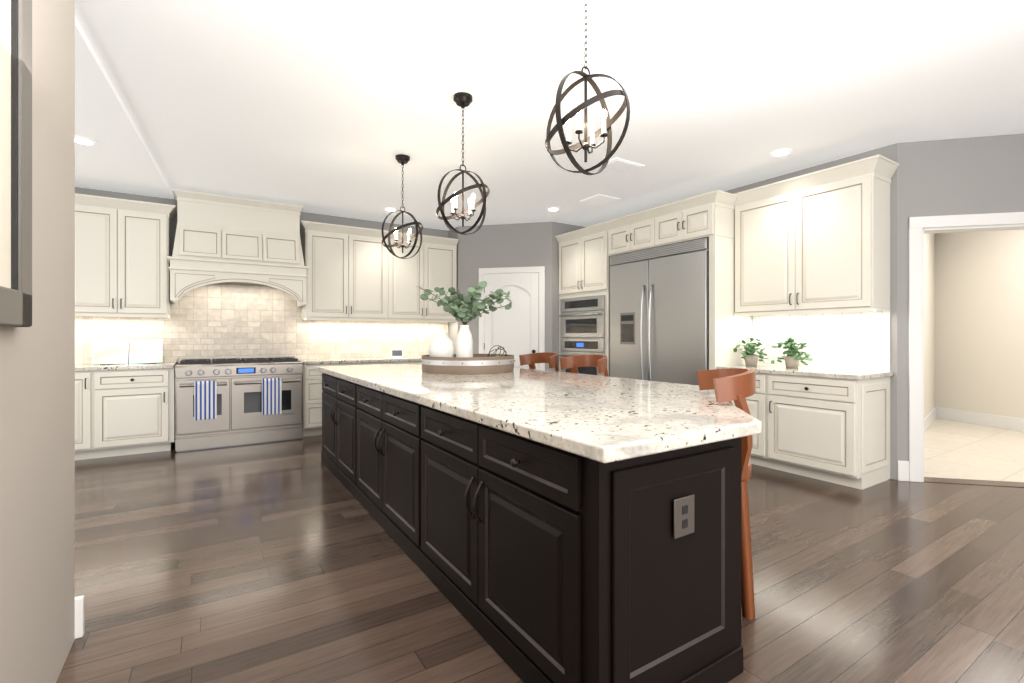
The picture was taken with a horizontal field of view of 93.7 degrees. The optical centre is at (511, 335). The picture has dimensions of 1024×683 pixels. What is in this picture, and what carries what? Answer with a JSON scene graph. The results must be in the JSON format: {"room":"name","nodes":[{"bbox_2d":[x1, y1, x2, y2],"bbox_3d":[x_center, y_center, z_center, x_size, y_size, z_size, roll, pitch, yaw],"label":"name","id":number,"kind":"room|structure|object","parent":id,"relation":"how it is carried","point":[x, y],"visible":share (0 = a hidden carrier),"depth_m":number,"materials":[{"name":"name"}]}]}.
{"room":"kitchen","nodes":[
{"label":"kitchen","id":0,"kind":"room"},
{"bbox_2d":[0,0,74,682],"bbox_3d":[-0.328,-0.205,-0.463,0.150,2.850,5.570,0,0,-32],"label":"wall","id":1,"kind":"structure","parent":0,"point":[37,498],"depth_m":1.57,"materials":[{"name":"beige paint"}]},
{"bbox_2d":[0,0,31,326],"bbox_3d":[-1.106,-0.650,0.939,0.034,1.250,0.950,0,0,-32],"label":"wall art","id":2,"kind":"object","parent":1,"relation":"attached to","point":[15,163],"visible":1,"depth_m":1.25},
{"bbox_2d":[75,595,83,638],"bbox_3d":[-1.824,1.140,1.904,0.190,0.160,0.029,0,0,-32],"label":"baseboard","id":3,"kind":"structure","parent":1,"relation":"attached to","point":[79,616],"depth_m":1.94,"materials":[{"name":"white wood"}]},
{"bbox_2d":[75,187,447,364],"bbox_3d":[-2.894,-0.205,6.306,8.270,2.850,0.150,0,0,-32],"label":"wall","id":4,"kind":"structure","parent":0,"point":[322,218],"depth_m":6.37,"materials":[{"name":"grey paint"}]},
{"bbox_2d":[448,222,584,370],"bbox_3d":[0.120,-0.205,7.342,1.770,2.850,1.330,0,0,-32],"label":"wall","id":5,"kind":"structure","parent":0,"point":[513,245],"depth_m":6.97,"materials":[{"name":"grey paint"}]},
{"bbox_2d":[479,266,544,369],"bbox_3d":[-0.010,0.113,6.959,0.705,2.215,0.705,0,0,-32],"label":"pantry door","id":6,"kind":"structure","parent":5,"relation":"in","point":[517,329],"depth_m":6.93,"materials":[{"name":"white wood"}]},
{"bbox_2d":[56,435,1023,682],"bbox_3d":[1.475,1.245,3.275,12.400,0.050,9.950,0,0,-32],"label":"floor","id":7,"kind":"structure","parent":0,"point":[287,561],"depth_m":2.37,"materials":[{"name":"brown wood"}]},
{"bbox_2d":[75,189,457,459],"bbox_3d":[-1.580,-0.182,2.981,5.753,2.805,6.867,0,0,-32],"label":"kitchen cabinets","id":8,"kind":"object","parent":7,"relation":"on","point":[248,315],"depth_m":5.47,"materials":[{"name":"white paint"}]},
{"bbox_2d":[166,189,309,306],"bbox_3d":[-3.199,-0.983,5.675,1.400,1.205,0.581,0,0,-32],"label":"range hood","id":9,"kind":"object","parent":8,"relation":"in","point":[228,251],"depth_m":5.54,"materials":[{"name":"white paint"}]},
{"bbox_2d":[175,355,303,451],"bbox_3d":[-3.153,0.738,5.593,1.240,0.965,0.736,0,0,-32],"label":"range","id":10,"kind":"object","parent":8,"relation":"in","point":[221,400],"depth_m":5.34,"materials":[{"name":"grey metal"}]},
{"bbox_2d":[75,355,457,378],"bbox_3d":[-3.229,0.324,5.624,5.695,0.039,0.637,0,0,-32],"label":"countertop","id":11,"kind":"structure","parent":8,"relation":"on","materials":[{"name":"white stone"}]},
{"bbox_2d":[321,372,742,682],"bbox_3d":[-0.276,0.782,3.362,1.364,0.876,3.960,0,0,-32],"label":"kitchen island","id":12,"kind":"object","parent":7,"relation":"on","point":[541,526],"depth_m":1.65,"materials":[{"name":"black wood"}]},
{"bbox_2d":[316,364,761,463],"bbox_3d":[-0.161,0.321,3.422,1.605,0.045,4.050,0,0,-32],"label":"island countertop","id":13,"kind":"structure","parent":12,"relation":"on","point":[615,420],"depth_m":2.03,"materials":[{"name":"white stone"}]},
{"bbox_2d":[421,354,514,373],"bbox_3d":[-0.376,0.231,4.120,0.794,0.130,0.795,0,0,-32],"label":"wood tray","id":14,"kind":"object","parent":13,"relation":"on","point":[480,364],"visible":1,"depth_m":3.77,"materials":[{"name":"brown"}]},
{"bbox_2d":[488,345,506,356],"bbox_3d":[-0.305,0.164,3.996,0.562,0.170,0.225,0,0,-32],"label":"orb","id":15,"kind":"object","parent":14,"relation":"on","point":[496,351],"visible":0.42,"depth_m":4.08,"materials":[{"name":"black metal"}]},
{"bbox_2d":[519,352,558,370],"bbox_3d":[0.203,0.688,4.416,0.426,1.066,0.503,0,0,-32],"label":"bar stool","id":16,"kind":"object","parent":7,"relation":"on","point":[531,360],"visible":0.19,"depth_m":4.59,"materials":[{"name":"brown wood"}]},
{"bbox_2d":[560,354,607,375],"bbox_3d":[0.541,0.688,3.885,0.426,1.066,0.503,0,0,-32],"label":"bar stool","id":17,"kind":"object","parent":7,"relation":"on","point":[572,363],"visible":0.12,"depth_m":4.06,"materials":[{"name":"brown wood"}]},
{"bbox_2d":[697,368,755,619],"bbox_3d":[0.911,0.688,2.292,0.516,1.066,0.516,0,0,-32],"label":"bar stool","id":18,"kind":"object","parent":7,"relation":"on","point":[737,386],"visible":0.29,"depth_m":2.08,"materials":[{"name":"brown wood"}]},
{"bbox_2d":[555,154,898,489],"bbox_3d":[1.909,-0.115,5.469,0.750,2.670,3.861,0,0,-32],"label":"cabinets","id":19,"kind":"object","parent":7,"relation":"on","point":[788,280],"depth_m":4.60,"materials":[{"name":"white paint"}]},
{"bbox_2d":[716,364,893,379],"bbox_3d":[2.637,0.324,4.426,0.636,0.039,1.245,0,0,-32],"label":"countertop","id":20,"kind":"structure","parent":19,"relation":"on","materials":[{"name":"white stone"}]},
{"bbox_2d":[75,0,1023,230],"bbox_3d":[1.475,-1.657,3.275,12.400,0.145,9.950,0,0,-32],"label":"ceiling","id":21,"kind":"structure","parent":0,"point":[330,107],"depth_m":3.23,"materials":[{"name":"white paint"}]},
{"bbox_2d":[75,136,96,145],"bbox_3d":[-3.455,-1.602,3.888,0.144,0.055,0.185,0,0,-32],"label":"recessed light","id":22,"kind":"object","parent":21,"relation":"in","point":[90,142],"depth_m":3.89,"materials":[{"name":"white"}]},
{"bbox_2d":[384,208,396,211],"bbox_3d":[-1.516,-1.602,5.983,0.157,0.055,0.173,0,0,-32],"label":"recessed light","id":23,"kind":"object","parent":21,"relation":"in","point":[386,209],"depth_m":6.15,"materials":[{"name":"white"}]},
{"bbox_2d":[382,154,422,258],"bbox_3d":[-0.995,-1.166,4.367,0.422,0.926,0.405,0,0,-32],"label":"pendant light","id":24,"kind":"object","parent":21,"relation":"hanging from","point":[402,159],"visible":1,"depth_m":4.33,"materials":[{"name":"brown metal"}]},
{"bbox_2d":[436,92,489,234],"bbox_3d":[-0.334,-1.161,3.270,0.422,0.936,0.405,0,0,-32],"label":"pendant light","id":25,"kind":"object","parent":21,"relation":"hanging from","point":[462,99],"visible":1,"depth_m":3.25,"materials":[{"name":"brown metal"}]},
{"bbox_2d":[547,207,559,210],"bbox_3d":[0.517,-1.602,5.967,0.173,0.055,0.172,0,0,-32],"label":"recessed light","id":26,"kind":"object","parent":21,"relation":"in","point":[551,208],"depth_m":6.15,"materials":[{"name":"white"}]},
{"bbox_2d":[545,0,629,174],"bbox_3d":[0.335,-1.183,2.179,0.431,0.891,0.414,0,0,-32],"label":"pendant light","id":27,"kind":"object","parent":21,"relation":"hanging from","point":[584,144],"visible":1,"depth_m":2.16,"materials":[{"name":"brown metal"}]},
{"bbox_2d":[580,194,619,205],"bbox_3d":[1.053,-1.626,5.749,0.340,0.008,0.340,0,0,-32],"label":"ceiling vent","id":28,"kind":"object","parent":21,"relation":"in","point":[600,200],"depth_m":5.75,"materials":[{"name":"white metal"}]},
{"bbox_2d":[601,158,644,172],"bbox_3d":[1.052,-1.622,4.576,0.380,0.015,0.220,0,0,-32],"label":"ceiling vent","id":29,"kind":"object","parent":21,"relation":"in","point":[619,165],"depth_m":4.55,"materials":[{"name":"white metal"}]},
{"bbox_2d":[770,149,791,156],"bbox_3d":[2.310,-1.602,4.127,0.179,0.055,0.169,0,0,-32],"label":"recessed light","id":30,"kind":"object","parent":21,"relation":"in","point":[781,152],"depth_m":4.24,"materials":[{"name":"white"}]},
{"bbox_2d":[724,143,896,479],"bbox_3d":[1.946,-0.205,6.256,0.150,2.850,5.120,0,0,-32],"label":"wall","id":31,"kind":"structure","parent":0,"point":[889,152],"depth_m":4.08,"materials":[{"name":"grey paint"}]},
{"bbox_2d":[924,232,975,417],"bbox_3d":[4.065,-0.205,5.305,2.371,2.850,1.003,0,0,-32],"label":"wall","id":32,"kind":"structure","parent":0,"point":[973,321],"depth_m":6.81,"materials":[{"name":"beige paint"}]},
{"bbox_2d":[924,420,932,431],"bbox_3d":[4.128,1.132,5.245,2.310,0.164,0.858,0,0,-32],"label":"baseboard","id":33,"kind":"structure","parent":32,"relation":"attached to","point":[926,423],"depth_m":6.18,"materials":[{"name":"white"}]},
{"bbox_2d":[888,418,1023,487],"bbox_3d":[5.140,1.217,4.812,4.563,0.006,3.783,0,0,-32],"label":"floor","id":34,"kind":"structure","parent":0,"point":[955,452],"depth_m":4.92,"materials":[{"name":"beige tile"}]},
{"bbox_2d":[897,133,1023,479],"bbox_3d":[4.685,-0.205,3.812,2.900,2.850,0.150,0,0,13],"label":"wall","id":35,"kind":"structure","parent":0,"point":[971,175],"depth_m":3.98,"materials":[{"name":"grey paint"}]},
{"bbox_2d":[898,212,1023,481],"bbox_3d":[3.872,0.113,3.902,0.900,2.215,0.940,0,0,-32],"label":"door frame","id":36,"kind":"structure","parent":35,"relation":"attached to","point":[911,469],"depth_m":3.90,"materials":[{"name":"white wood"}]},
{"bbox_2d":[976,230,1023,418],"bbox_3d":[6.769,-0.205,5.002,1.871,2.850,4.541,0,0,-32],"label":"wall","id":37,"kind":"structure","parent":0,"point":[999,254],"depth_m":6.32,"materials":[{"name":"beige paint"}]},
{"bbox_2d":[924,407,1023,431],"bbox_3d":[6.709,1.132,4.889,1.667,0.164,4.303,0,0,-32],"label":"baseboard","id":38,"kind":"structure","parent":37,"relation":"attached to","point":[1002,422],"depth_m":6.53,"materials":[{"name":"white"}]}
]}

